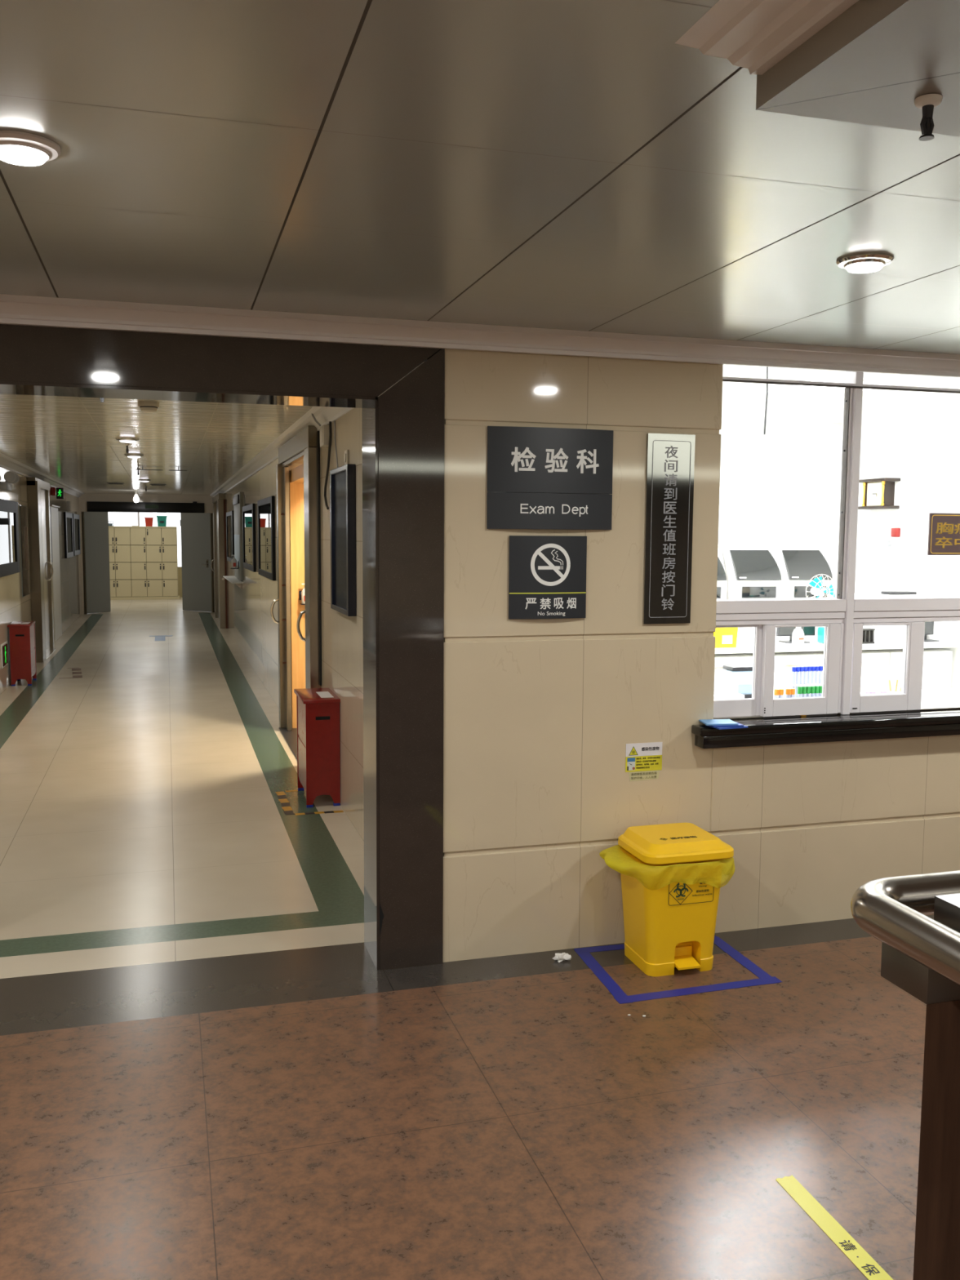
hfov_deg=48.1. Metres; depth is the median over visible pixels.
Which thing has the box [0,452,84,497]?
trim
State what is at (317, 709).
box
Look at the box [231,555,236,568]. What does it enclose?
sanitizer bottle
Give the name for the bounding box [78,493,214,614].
wall
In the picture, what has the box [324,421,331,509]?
loose cable
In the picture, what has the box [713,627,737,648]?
box
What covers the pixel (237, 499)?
wall panel
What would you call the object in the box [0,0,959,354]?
ceiling
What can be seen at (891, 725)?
counter ledge
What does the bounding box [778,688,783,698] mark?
test tube
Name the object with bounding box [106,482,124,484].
ceiling vent
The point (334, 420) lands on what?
wire
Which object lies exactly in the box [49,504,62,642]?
door
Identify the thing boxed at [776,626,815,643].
computer monitor
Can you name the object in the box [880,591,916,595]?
keyboard
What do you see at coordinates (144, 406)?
smoke detector
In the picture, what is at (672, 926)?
pedal bin
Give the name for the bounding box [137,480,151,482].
recessed light
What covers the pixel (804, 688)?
test tube
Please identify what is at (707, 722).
leaflet
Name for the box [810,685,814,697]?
test tube
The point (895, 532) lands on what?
beacon
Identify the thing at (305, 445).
door
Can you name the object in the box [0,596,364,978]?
floor
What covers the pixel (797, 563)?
blood analyser
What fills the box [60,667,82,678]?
floor sticker
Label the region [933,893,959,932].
countertop
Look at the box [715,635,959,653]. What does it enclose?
countertop
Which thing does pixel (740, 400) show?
ceiling
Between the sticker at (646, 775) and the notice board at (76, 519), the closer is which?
the sticker at (646, 775)
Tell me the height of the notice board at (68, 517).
0.755 m
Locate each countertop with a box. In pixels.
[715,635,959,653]
[773,687,959,706]
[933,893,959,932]
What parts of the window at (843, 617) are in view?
sash, track sill, pane, sash, sash, sash, track sill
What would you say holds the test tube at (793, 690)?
in the tube rack
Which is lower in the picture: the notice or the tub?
the notice
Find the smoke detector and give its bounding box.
[137,400,159,412]
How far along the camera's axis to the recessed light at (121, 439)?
8.52 m
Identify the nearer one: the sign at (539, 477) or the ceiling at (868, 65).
the ceiling at (868, 65)
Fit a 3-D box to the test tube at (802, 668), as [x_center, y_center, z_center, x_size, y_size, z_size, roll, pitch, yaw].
[1.421,0.191,4.757,0.019,0.146,0.018,-1,6,-16]
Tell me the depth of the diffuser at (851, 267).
2.82 m
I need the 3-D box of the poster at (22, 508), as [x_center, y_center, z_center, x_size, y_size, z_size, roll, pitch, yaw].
[-5.324,-1.045,12.580,0.017,1.050,0.650,-1,6,-16]
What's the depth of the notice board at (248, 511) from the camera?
12.57 m
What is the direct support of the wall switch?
attached to the wall at (251, 624)
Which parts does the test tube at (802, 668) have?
glass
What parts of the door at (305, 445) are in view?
handle, post, handle, post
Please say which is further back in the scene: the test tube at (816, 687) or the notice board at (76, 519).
the notice board at (76, 519)
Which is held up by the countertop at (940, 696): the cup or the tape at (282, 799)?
the cup
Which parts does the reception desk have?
rail, panel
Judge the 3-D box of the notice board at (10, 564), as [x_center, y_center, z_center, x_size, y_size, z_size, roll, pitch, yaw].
[-4.859,-1.049,11.015,0.039,0.770,1.800,-1,6,-16]
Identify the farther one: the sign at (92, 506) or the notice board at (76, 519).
the sign at (92, 506)
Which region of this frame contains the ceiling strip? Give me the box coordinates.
[133,467,186,471]
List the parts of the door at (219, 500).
post, post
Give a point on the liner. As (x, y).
(717, 873)
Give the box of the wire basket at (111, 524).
[108,520,113,526]
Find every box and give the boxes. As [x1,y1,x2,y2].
[7,621,36,685]
[293,688,340,807]
[311,413,328,447]
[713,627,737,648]
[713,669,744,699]
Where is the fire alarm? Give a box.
[48,486,56,496]
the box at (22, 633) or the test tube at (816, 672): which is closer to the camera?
the test tube at (816, 672)
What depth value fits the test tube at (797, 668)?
4.74 m
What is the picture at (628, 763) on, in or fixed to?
on the notice
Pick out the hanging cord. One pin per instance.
(766, 396)
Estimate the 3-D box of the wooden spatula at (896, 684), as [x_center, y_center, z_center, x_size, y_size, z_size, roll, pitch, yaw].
[1.848,0.226,4.780,0.020,0.101,0.008,-1,6,-16]
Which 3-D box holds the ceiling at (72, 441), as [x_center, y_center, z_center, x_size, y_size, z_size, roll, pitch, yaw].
[-3.960,-2.004,12.364,2.657,0.040,18.140,-1,6,-16]
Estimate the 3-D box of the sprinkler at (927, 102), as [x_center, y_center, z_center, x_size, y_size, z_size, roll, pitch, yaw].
[0.674,-0.786,1.621,0.040,0.058,0.040,-1,6,-16]
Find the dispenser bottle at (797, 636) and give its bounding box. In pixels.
[791,626,804,646]
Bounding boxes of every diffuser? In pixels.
[0,145,47,165]
[120,440,135,442]
[845,262,883,273]
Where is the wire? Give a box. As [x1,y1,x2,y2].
[333,420,337,467]
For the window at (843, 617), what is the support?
on the counter ledge
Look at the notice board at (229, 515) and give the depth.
16.30 m
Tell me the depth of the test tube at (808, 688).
4.61 m
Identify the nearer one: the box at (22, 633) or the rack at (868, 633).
the rack at (868, 633)
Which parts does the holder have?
plate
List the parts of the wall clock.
moulding, moulding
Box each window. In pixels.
[137,512,182,567]
[713,371,959,719]
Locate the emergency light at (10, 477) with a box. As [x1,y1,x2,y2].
[0,471,18,490]
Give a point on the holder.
(300, 592)
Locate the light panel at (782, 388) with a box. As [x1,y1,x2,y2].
[758,377,897,395]
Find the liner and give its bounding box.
[599,844,734,889]
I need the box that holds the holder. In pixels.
[298,591,304,604]
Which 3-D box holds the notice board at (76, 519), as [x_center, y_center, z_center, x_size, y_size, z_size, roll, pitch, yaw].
[-7.399,-1.931,19.709,0.034,0.743,1.400,-1,6,-16]
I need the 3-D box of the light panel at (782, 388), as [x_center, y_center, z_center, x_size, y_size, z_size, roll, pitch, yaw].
[2.308,-1.685,7.183,0.640,0.020,0.640,-1,6,-16]
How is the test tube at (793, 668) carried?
in the tube rack at (788, 686)
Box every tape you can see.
[275,790,343,815]
[573,935,782,1004]
[775,1175,893,1279]
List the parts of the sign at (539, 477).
plate, plate, backing frame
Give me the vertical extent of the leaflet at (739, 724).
0.005 m
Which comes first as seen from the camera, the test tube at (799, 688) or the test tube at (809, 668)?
the test tube at (799, 688)
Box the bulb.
[133,490,139,502]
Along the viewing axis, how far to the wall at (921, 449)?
8.70 m
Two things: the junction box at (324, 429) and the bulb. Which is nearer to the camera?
the junction box at (324, 429)
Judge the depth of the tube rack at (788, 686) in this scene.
4.75 m
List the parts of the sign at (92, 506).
dim panel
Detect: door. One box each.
[26,476,56,662]
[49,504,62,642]
[81,511,111,613]
[180,512,214,612]
[210,493,227,628]
[270,425,321,759]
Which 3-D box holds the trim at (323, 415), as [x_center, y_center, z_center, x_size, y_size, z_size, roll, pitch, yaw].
[-2.786,-1.966,12.711,0.110,0.088,18.140,-1,6,-16]
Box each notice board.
[0,498,20,577]
[49,507,53,562]
[63,511,73,558]
[72,513,80,555]
[226,510,234,562]
[242,503,256,572]
[257,495,275,580]
[329,463,356,616]
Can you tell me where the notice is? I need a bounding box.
[625,742,662,772]
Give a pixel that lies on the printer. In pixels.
(740, 676)
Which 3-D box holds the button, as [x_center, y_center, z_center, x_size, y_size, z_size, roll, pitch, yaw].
[3.412,-0.804,8.975,0.020,0.051,0.051,-1,6,-16]
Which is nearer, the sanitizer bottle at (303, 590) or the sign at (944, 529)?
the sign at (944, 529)
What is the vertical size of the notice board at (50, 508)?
0.775 m
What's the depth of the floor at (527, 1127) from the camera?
2.88 m
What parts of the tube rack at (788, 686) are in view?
plate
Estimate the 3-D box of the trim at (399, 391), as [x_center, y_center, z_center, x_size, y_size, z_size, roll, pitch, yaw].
[-1.399,0.061,3.684,2.560,2.340,0.272,-1,6,-16]
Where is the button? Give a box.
[886,540,892,546]
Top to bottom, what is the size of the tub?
0.120 m
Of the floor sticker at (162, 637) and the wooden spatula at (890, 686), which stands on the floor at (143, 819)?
the floor sticker at (162, 637)
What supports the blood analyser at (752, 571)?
on the laboratory bench
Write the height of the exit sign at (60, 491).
0.160 m
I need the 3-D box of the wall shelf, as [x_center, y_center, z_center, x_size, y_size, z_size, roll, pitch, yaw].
[-3.425,-0.790,14.913,0.159,0.112,2.200,-1,6,-16]
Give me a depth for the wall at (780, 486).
9.40 m
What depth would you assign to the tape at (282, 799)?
6.29 m
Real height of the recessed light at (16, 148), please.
0.030 m
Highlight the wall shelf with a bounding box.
[222,575,244,589]
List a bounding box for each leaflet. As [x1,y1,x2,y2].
[698,719,737,725]
[705,724,748,729]
[711,721,743,727]
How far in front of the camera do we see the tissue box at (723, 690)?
4.60 m
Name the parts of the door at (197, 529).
hinge post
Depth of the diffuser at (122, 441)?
8.54 m
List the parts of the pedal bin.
lid, printed panel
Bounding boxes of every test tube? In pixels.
[773,688,779,698]
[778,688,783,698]
[785,688,791,697]
[790,688,795,697]
[791,666,795,697]
[795,666,799,697]
[797,686,802,697]
[799,666,804,694]
[801,686,806,697]
[803,666,808,697]
[806,685,810,697]
[807,666,811,686]
[810,666,815,684]
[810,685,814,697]
[813,666,818,697]
[814,685,818,697]
[817,666,822,697]
[818,685,822,697]
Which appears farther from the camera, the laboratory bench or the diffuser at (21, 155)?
the laboratory bench
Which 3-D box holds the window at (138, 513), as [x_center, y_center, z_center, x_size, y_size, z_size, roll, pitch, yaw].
[-8.043,-2.672,26.484,4.400,1.765,0.110,-1,6,-16]
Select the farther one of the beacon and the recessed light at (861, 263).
the beacon
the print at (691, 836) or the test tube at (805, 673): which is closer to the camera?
the print at (691, 836)
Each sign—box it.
[0,640,8,668]
[56,488,63,498]
[86,501,204,512]
[486,426,613,529]
[508,535,586,619]
[643,433,695,623]
[927,512,959,555]
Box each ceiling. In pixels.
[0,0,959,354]
[0,394,313,495]
[721,364,959,422]
[755,0,959,136]
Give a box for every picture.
[626,757,635,761]
[626,761,635,765]
[626,765,635,770]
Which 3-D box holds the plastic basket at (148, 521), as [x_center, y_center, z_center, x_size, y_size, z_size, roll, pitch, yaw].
[-7.893,-2.815,25.651,0.205,0.212,0.259,-1,6,-16]
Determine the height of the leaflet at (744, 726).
0.005 m
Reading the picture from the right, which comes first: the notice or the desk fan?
the desk fan
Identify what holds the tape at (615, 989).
on the floor at (527, 1127)
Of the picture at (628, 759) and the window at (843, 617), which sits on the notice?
the picture at (628, 759)
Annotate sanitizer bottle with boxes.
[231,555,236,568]
[301,583,304,603]
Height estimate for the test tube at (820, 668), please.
0.146 m
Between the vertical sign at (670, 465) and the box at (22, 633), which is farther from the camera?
the box at (22, 633)
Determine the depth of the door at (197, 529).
21.81 m
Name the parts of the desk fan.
motor, blade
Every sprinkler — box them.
[124,444,129,453]
[914,93,942,141]
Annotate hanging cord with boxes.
[763,366,768,434]
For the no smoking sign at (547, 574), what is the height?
0.307 m
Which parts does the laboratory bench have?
handle, handle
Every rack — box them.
[786,682,822,688]
[862,627,875,644]
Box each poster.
[18,504,30,596]
[234,534,239,567]
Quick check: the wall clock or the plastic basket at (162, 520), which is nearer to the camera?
the wall clock
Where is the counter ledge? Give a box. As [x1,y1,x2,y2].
[691,704,959,748]
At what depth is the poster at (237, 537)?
14.58 m
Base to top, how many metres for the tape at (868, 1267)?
0.001 m
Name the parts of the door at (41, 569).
post, handle, post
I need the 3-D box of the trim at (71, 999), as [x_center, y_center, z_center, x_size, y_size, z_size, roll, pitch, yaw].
[-0.979,1.225,3.833,12.200,0.001,0.475,-1,6,-16]
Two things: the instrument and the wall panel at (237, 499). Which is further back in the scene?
the wall panel at (237, 499)
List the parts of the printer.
lid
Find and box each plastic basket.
[144,517,153,526]
[156,515,167,526]
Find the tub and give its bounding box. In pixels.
[817,626,824,643]
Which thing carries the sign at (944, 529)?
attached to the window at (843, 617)
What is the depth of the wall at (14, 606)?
12.75 m
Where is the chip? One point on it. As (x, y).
(381, 914)
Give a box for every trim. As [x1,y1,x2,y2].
[0,293,959,377]
[0,324,444,970]
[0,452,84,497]
[0,915,933,1035]
[209,406,353,497]
[675,0,858,75]
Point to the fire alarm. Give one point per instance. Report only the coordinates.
(52, 491)
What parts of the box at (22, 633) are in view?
panel, access door, access door, panel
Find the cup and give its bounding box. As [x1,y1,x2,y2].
[887,689,900,692]
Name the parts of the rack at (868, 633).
post, post, rail, post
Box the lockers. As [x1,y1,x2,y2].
[108,526,179,599]
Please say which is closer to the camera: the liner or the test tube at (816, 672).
the liner
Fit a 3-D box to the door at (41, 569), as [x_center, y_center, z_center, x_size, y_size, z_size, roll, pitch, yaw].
[-5.640,-0.924,13.887,0.131,2.250,1.700,-1,6,-16]
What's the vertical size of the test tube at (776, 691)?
0.090 m
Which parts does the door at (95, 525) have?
hinge post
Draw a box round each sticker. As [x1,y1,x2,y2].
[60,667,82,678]
[148,635,173,640]
[628,769,659,781]
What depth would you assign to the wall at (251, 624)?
6.60 m
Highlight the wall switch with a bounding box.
[343,449,348,465]
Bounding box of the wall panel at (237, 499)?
[232,491,243,580]
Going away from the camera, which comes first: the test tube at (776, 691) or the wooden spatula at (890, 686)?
the test tube at (776, 691)
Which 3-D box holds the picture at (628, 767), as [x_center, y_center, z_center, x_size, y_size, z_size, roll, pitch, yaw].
[0.587,0.497,4.176,0.033,0.017,0.001,-1,6,-16]
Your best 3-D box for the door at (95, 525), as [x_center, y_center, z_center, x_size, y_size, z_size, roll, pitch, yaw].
[-7.578,-1.561,21.217,0.080,2.060,0.730,2,6,21]
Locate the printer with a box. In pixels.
[720,663,752,698]
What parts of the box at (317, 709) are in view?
panel, access door, panel, access door, panel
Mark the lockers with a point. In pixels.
(144, 561)
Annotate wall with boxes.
[0,466,82,694]
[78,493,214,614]
[177,567,182,596]
[225,408,364,841]
[442,348,959,962]
[718,417,842,598]
[854,404,959,688]
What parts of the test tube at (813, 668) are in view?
glass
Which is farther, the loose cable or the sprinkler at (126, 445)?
the sprinkler at (126, 445)
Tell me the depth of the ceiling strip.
12.45 m
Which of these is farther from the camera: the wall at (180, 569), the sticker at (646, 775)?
the wall at (180, 569)
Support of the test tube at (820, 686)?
in the tube rack
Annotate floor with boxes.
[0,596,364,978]
[0,936,926,1279]
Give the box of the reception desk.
[850,870,959,1279]
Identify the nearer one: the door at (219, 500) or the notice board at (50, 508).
the notice board at (50, 508)
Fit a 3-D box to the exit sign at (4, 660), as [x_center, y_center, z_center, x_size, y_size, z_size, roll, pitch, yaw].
[-4.796,0.149,10.850,0.018,0.240,0.380,-1,6,-16]
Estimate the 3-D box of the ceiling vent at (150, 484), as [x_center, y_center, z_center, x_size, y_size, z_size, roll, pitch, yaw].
[-4.995,-2.408,16.700,0.240,0.018,0.240,-1,6,-16]
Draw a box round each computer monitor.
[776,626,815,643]
[924,621,938,641]
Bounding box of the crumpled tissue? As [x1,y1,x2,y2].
[552,952,571,962]
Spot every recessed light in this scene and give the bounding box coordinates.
[0,130,61,165]
[115,437,139,442]
[124,453,143,457]
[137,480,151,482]
[835,252,893,273]
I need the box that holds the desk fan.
[805,573,835,639]
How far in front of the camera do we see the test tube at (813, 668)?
4.76 m
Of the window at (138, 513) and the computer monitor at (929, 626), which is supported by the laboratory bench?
the computer monitor at (929, 626)
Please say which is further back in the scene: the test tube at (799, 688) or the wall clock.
the wall clock
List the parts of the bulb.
bulb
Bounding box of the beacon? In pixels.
[890,528,900,537]
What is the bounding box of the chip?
[379,904,384,935]
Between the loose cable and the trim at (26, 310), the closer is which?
the trim at (26, 310)
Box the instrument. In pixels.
[854,592,927,639]
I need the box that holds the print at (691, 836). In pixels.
[659,835,697,839]
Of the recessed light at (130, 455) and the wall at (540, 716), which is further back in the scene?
the recessed light at (130, 455)
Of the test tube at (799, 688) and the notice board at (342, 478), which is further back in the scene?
the notice board at (342, 478)
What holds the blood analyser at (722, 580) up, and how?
on the laboratory bench
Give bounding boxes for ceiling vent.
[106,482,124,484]
[150,484,166,485]
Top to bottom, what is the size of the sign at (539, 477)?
0.369 m
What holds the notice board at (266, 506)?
attached to the wall at (251, 624)
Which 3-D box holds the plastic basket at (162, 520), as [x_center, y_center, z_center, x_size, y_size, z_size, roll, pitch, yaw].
[-7.609,-2.842,25.728,0.248,0.255,0.265,-1,6,-16]
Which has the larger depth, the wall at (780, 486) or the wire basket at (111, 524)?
the wire basket at (111, 524)
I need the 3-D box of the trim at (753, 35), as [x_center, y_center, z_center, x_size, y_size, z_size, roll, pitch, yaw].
[1.303,-0.553,-1.603,0.148,0.029,6.755,-1,6,-16]
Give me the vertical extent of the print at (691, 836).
0.001 m
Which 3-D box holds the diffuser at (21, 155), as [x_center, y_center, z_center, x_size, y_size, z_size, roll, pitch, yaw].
[-0.872,-0.923,2.040,0.094,0.026,0.094,-1,6,-16]
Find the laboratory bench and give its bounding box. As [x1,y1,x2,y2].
[714,635,959,695]
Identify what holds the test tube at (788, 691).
in the tube rack
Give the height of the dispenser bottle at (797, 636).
0.200 m
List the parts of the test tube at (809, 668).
glass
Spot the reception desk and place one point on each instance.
(921, 953)
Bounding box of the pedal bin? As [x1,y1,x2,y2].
[617,822,733,976]
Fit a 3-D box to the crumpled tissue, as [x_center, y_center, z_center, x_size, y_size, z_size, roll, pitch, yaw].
[0.307,1.195,4.061,0.073,0.030,0.041,-1,6,-16]
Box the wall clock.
[857,477,900,509]
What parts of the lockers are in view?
door, door, door, door, door, door, door, door, door, door, door, door, door, door, door, door, door, door, door, door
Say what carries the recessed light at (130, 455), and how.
in the ceiling at (72, 441)
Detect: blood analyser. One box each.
[716,544,726,599]
[720,544,782,636]
[775,544,832,626]
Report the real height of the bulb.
0.215 m
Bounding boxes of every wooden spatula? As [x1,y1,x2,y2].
[888,680,891,691]
[894,679,897,691]
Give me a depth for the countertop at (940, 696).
5.01 m
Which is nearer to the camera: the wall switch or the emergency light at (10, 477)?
the wall switch

